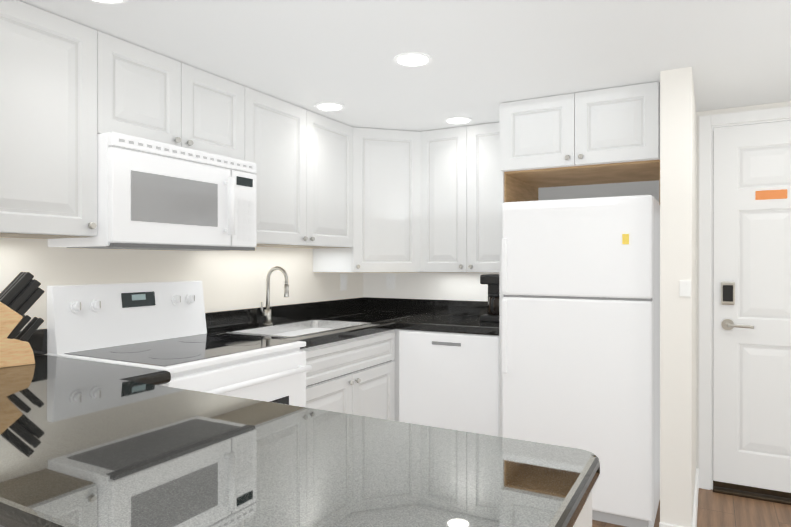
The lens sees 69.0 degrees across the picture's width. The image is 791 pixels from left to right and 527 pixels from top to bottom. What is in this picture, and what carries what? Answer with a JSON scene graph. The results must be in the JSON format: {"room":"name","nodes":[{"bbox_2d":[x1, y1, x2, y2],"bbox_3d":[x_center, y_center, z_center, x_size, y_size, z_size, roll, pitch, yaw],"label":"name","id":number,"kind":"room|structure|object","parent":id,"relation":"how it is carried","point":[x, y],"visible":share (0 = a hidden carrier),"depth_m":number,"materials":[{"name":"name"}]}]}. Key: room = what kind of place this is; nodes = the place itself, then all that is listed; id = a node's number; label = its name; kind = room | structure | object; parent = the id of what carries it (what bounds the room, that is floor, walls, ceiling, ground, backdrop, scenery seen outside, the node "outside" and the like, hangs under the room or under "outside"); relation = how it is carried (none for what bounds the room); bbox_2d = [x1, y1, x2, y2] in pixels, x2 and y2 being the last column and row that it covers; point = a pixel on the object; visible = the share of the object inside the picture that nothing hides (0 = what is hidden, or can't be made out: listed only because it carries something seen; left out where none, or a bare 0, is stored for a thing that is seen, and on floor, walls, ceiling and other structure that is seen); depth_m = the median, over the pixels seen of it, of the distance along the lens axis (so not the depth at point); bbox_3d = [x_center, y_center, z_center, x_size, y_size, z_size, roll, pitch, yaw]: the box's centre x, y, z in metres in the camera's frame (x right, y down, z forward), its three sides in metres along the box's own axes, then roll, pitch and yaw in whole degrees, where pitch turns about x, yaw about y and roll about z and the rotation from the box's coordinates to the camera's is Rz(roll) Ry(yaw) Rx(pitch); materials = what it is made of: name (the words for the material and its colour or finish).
{"room":"kitchen","nodes":[
{"label":"kitchen","id":0,"kind":"room"},
{"bbox_2d":[0,237,363,354],"bbox_3d":[-1.787,-0.004,1.648,0.120,2.550,6.440,0,0,29],"label":"wall","id":1,"kind":"structure","parent":0,"point":[232,279],"depth_m":2.93,"materials":[{"name":"beige paint"}]},
{"bbox_2d":[14,329,46,356],"bbox_3d":[-1.570,0.306,1.894,0.020,0.099,0.830,0,0,29],"label":"backsplash","id":2,"kind":"structure","parent":1,"relation":"attached to","point":[37,341],"depth_m":2.22,"materials":[{"name":"black stone"}]},
{"bbox_2d":[0,0,103,238],"bbox_3d":[-1.344,-0.478,1.990,0.323,0.757,0.457,0,0,29],"label":"upper cabinet","id":3,"kind":"object","parent":1,"relation":"attached to","point":[52,65],"depth_m":1.96,"materials":[{"name":"beige wood"}]},
{"bbox_2d":[104,33,187,147],"bbox_3d":[-1.143,-0.669,2.355,0.323,0.377,0.384,0,0,29],"label":"upper cabinet","id":4,"kind":"object","parent":1,"relation":"attached to","point":[146,91],"depth_m":2.29,"materials":[{"name":"beige wood"}]},
{"bbox_2d":[48,132,256,250],"bbox_3d":[-0.994,-0.270,2.490,0.455,0.417,0.754,0,0,29],"label":"microwave","id":5,"kind":"object","parent":4,"relation":"attached to","point":[153,195],"visible":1,"depth_m":2.29,"materials":[{"name":"white"}]},
{"bbox_2d":[188,65,247,160],"bbox_3d":[-0.961,-0.669,2.688,0.323,0.377,0.384,0,0,29],"label":"upper cabinet","id":6,"kind":"object","parent":1,"relation":"attached to","point":[217,106],"depth_m":2.63,"materials":[{"name":"beige wood"}]},
{"bbox_2d":[248,88,311,247],"bbox_3d":[-0.753,-0.480,3.068,0.323,0.757,0.489,0,0,29],"label":"upper cabinet","id":7,"kind":"object","parent":1,"relation":"attached to","point":[279,131],"depth_m":3.02,"materials":[{"name":"beige wood"}]},
{"bbox_2d":[205,297,364,332],"bbox_3d":[-0.617,0.304,3.631,0.019,0.099,1.592,0,0,29],"label":"backsplash","id":8,"kind":"structure","parent":1,"relation":"attached to","point":[230,319],"depth_m":3.49,"materials":[{"name":"black stone"}]},
{"bbox_2d":[313,248,347,272],"bbox_3d":[-0.118,-0.402,3.906,0.630,0.914,0.629,0,0,29],"label":"upper cabinet","id":9,"kind":"object","parent":1,"relation":"attached to","point":[335,260],"depth_m":3.71,"materials":[{"name":"beige wood"}]},
{"bbox_2d":[312,112,351,251],"bbox_3d":[-0.519,-0.480,3.493,0.323,0.757,0.489,0,0,29],"label":"upper cabinet","id":10,"kind":"object","parent":1,"relation":"attached to","point":[338,196],"depth_m":3.42,"materials":[{"name":"beige wood"}]},
{"bbox_2d":[341,274,346,289],"bbox_3d":[-0.369,0.133,4.098,0.008,0.115,0.070,0,0,29],"label":"electrical outlet","id":11,"kind":"object","parent":1,"relation":"attached to","point":[343,281],"visible":1,"depth_m":4.10,"materials":[{"name":"white plastic"}]},
{"bbox_2d":[348,127,419,272],"bbox_3d":[-0.052,-0.402,3.677,0.315,0.910,0.315,0,0,29],"label":"upper cabinet","id":12,"kind":"object","parent":1,"relation":"attached to","point":[385,163],"depth_m":3.67,"materials":[{"name":"beige wood"}]},
{"bbox_2d":[18,0,790,131],"bbox_3d":[0.524,-1.020,2.304,3.300,0.320,2.825,0,0,29],"label":"ceiling","id":13,"kind":"structure","parent":0,"point":[488,57],"depth_m":2.29,"materials":[{"name":"white paint"}]},
{"bbox_2d":[89,0,128,4],"bbox_3d":[-0.930,-0.856,1.816,0.164,0.008,0.164,0,0,29],"label":"recessed light","id":14,"kind":"object","parent":13,"relation":"in","point":[113,2],"visible":1,"depth_m":1.87,"materials":[{"name":"white"}]},
{"bbox_2d":[314,102,344,110],"bbox_3d":[-0.360,-0.857,3.146,0.164,0.008,0.164,0,0,29],"label":"recessed light","id":15,"kind":"object","parent":13,"relation":"in","point":[328,106],"visible":0.96,"depth_m":3.13,"materials":[{"name":"white"}]},
{"bbox_2d":[393,52,431,66],"bbox_3d":[0.073,-0.857,2.418,0.164,0.008,0.164,0,0,29],"label":"recessed light","id":16,"kind":"object","parent":13,"relation":"in","point":[411,59],"visible":1,"depth_m":2.40,"materials":[{"name":"white"}]},
{"bbox_2d":[445,116,471,123],"bbox_3d":[0.376,-0.858,3.449,0.164,0.008,0.164,0,0,29],"label":"recessed light","id":17,"kind":"object","parent":13,"relation":"in","point":[457,120],"visible":0.98,"depth_m":3.43,"materials":[{"name":"white"}]},
{"bbox_2d":[364,101,790,313],"bbox_3d":[1.232,-0.006,3.596,3.240,2.550,0.120,0,0,29],"label":"wall","id":18,"kind":"structure","parent":0,"point":[420,285],"depth_m":4.04,"materials":[{"name":"beige paint"}]},
{"bbox_2d":[365,297,487,316],"bbox_3d":[0.329,0.303,4.008,1.277,0.099,0.020,0,0,29],"label":"backsplash","id":19,"kind":"structure","parent":18,"relation":"attached to","point":[387,305],"depth_m":4.06,"materials":[{"name":"black stone"}]},
{"bbox_2d":[420,126,467,272],"bbox_3d":[0.376,-0.402,3.808,0.339,0.914,0.325,0,0,29],"label":"upper cabinet","id":20,"kind":"object","parent":18,"relation":"attached to","point":[443,152],"depth_m":3.66,"materials":[{"name":"beige wood"}]},
{"bbox_2d":[468,123,535,275],"bbox_3d":[0.669,-0.402,3.648,0.339,0.914,0.325,0,0,29],"label":"upper cabinet","id":21,"kind":"object","parent":18,"relation":"attached to","point":[487,192],"depth_m":3.53,"materials":[{"name":"beige wood"}]},
{"bbox_2d":[496,93,599,187],"bbox_3d":[0.898,-0.677,3.298,0.401,0.362,0.717,0,0,29],"label":"upper cabinet","id":22,"kind":"object","parent":18,"relation":"attached to","point":[536,138],"depth_m":3.00,"materials":[{"name":"beige wood"}]},
{"bbox_2d":[699,106,790,504],"bbox_3d":[2.184,0.218,3.029,1.039,2.102,0.130,0,0,29],"label":"door frame","id":23,"kind":"structure","parent":18,"relation":"attached to","point":[707,123],"depth_m":3.23,"materials":[{"name":"white painted wood"}]},
{"bbox_2d":[713,121,790,498],"bbox_3d":[2.175,0.245,3.002,0.903,2.009,0.105,0,0,29],"label":"entry door","id":24,"kind":"structure","parent":18,"relation":"in","point":[751,307],"depth_m":3.14,"materials":[{"name":"white wood"}]},
{"bbox_2d":[660,67,699,526],"bbox_3d":[1.441,0.205,2.912,0.125,2.130,0.840,0,0,29],"label":"wall","id":25,"kind":"structure","parent":0,"point":[679,118],"depth_m":2.55,"materials":[{"name":"beige paint"}]},
{"bbox_2d":[576,82,659,183],"bbox_3d":[1.245,-0.677,3.108,0.400,0.362,0.717,0,0,29],"label":"upper cabinet","id":26,"kind":"object","parent":25,"relation":"attached to","point":[618,128],"depth_m":2.81,"materials":[{"name":"beige wood"}]},
{"bbox_2d":[680,280,690,296],"bbox_3d":[1.270,0.110,2.521,0.043,0.071,0.008,0,0,29],"label":"switch plate","id":27,"kind":"object","parent":25,"relation":"attached to","point":[685,288],"visible":1,"depth_m":2.52,"materials":[{"name":"white plastic"}]},
{"bbox_2d":[692,468,698,526],"bbox_3d":[1.499,1.212,2.873,0.014,0.115,0.854,0,0,29],"label":"baseboard","id":28,"kind":"structure","parent":25,"relation":"attached to","point":[694,516],"depth_m":2.84,"materials":[{"name":"white wood"}]},
{"bbox_2d":[592,488,790,526],"bbox_3d":[-0.288,1.322,0.827,3.540,0.100,6.440,0,0,29],"label":"floor","id":29,"kind":"structure","parent":0,"point":[714,509],"depth_m":2.92,"materials":[{"name":"wood"}]},
{"bbox_2d":[47,281,311,406],"bbox_3d":[-0.863,0.679,2.419,0.754,1.182,0.764,0,0,29],"label":"range","id":30,"kind":"object","parent":29,"relation":"on","point":[157,325],"visible":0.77,"depth_m":2.40,"materials":[{"name":"white metal"}]},
{"bbox_2d":[300,329,396,420],"bbox_3d":[-0.506,0.834,3.210,0.618,0.869,0.960,0,0,29],"label":"base cabinet","id":31,"kind":"object","parent":29,"relation":"on","point":[351,348],"depth_m":3.11,"materials":[{"name":"white wood"}]},
{"bbox_2d":[207,309,412,348],"bbox_3d":[-0.350,0.376,3.484,0.627,0.045,1.592,0,0,29],"label":"countertop","id":32,"kind":"structure","parent":31,"relation":"on","point":[380,320],"depth_m":3.24,"materials":[{"name":"black stone"}]},
{"bbox_2d":[261,266,288,325],"bbox_3d":[-0.690,0.185,3.241,0.178,0.337,0.108,0,0,29],"label":"faucet","id":33,"kind":"object","parent":32,"relation":"on","point":[266,314],"visible":1,"depth_m":3.27,"materials":[{"name":"silver metal"}]},
{"bbox_2d":[225,317,372,336],"bbox_3d":[-0.503,0.447,3.179,0.424,0.192,0.744,0,0,29],"label":"sink","id":34,"kind":"object","parent":32,"relation":"in","point":[315,324],"depth_m":3.38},
{"bbox_2d":[393,313,498,336],"bbox_3d":[0.405,0.376,3.619,0.769,0.045,0.629,0,0,29],"label":"countertop","id":35,"kind":"structure","parent":31,"relation":"on","point":[422,322],"depth_m":3.42,"materials":[{"name":"black stone"}]},
{"bbox_2d":[480,274,498,321],"bbox_3d":[0.637,0.210,3.562,0.180,0.285,0.252,0,0,29],"label":"coffee maker","id":36,"kind":"object","parent":35,"relation":"on","point":[492,282],"visible":0.56,"depth_m":3.50,"materials":[{"name":"black plastic"}]},
{"bbox_2d":[397,329,476,420],"bbox_3d":[0.443,0.834,3.615,0.699,0.869,0.600,0,0,29],"label":"base cabinet","id":37,"kind":"object","parent":29,"relation":"on","point":[398,330],"depth_m":3.51,"materials":[{"name":"white wood"}]},
{"bbox_2d":[399,330,498,435],"bbox_3d":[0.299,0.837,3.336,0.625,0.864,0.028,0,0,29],"label":"dishwasher","id":38,"kind":"object","parent":37,"relation":"attached to","point":[448,381],"visible":0.65,"depth_m":3.31,"materials":[{"name":"white metal"}]},
{"bbox_2d":[502,195,659,526],"bbox_3d":[1.048,0.474,3.157,0.721,1.590,0.768,0,0,29],"label":"fridge","id":39,"kind":"object","parent":29,"relation":"on","point":[581,324],"visible":0.83,"depth_m":2.81,"materials":[{"name":"white metal"}]},
{"bbox_2d":[580,505,591,526],"bbox_3d":[0.023,0.837,0.963,0.487,0.869,0.620,0,0,29],"label":"base cabinet","id":40,"kind":"object","parent":29,"relation":"on","point":[587,522],"depth_m":1.07,"materials":[{"name":"white wood"}]},
{"bbox_2d":[0,353,599,526],"bbox_3d":[-0.659,0.378,1.375,2.118,0.045,0.868,0,0,29],"label":"countertop","id":41,"kind":"structure","parent":40,"relation":"on","point":[84,443],"depth_m":1.02,"materials":[{"name":"black stone"}]},
{"bbox_2d":[0,272,44,367],"bbox_3d":[-1.399,0.192,1.969,0.106,0.325,0.333,0,0,43],"label":"knife block","id":42,"kind":"object","parent":41,"relation":"on","point":[21,293],"visible":1,"depth_m":2.00,"materials":[{"name":"brown wood"}]}
]}

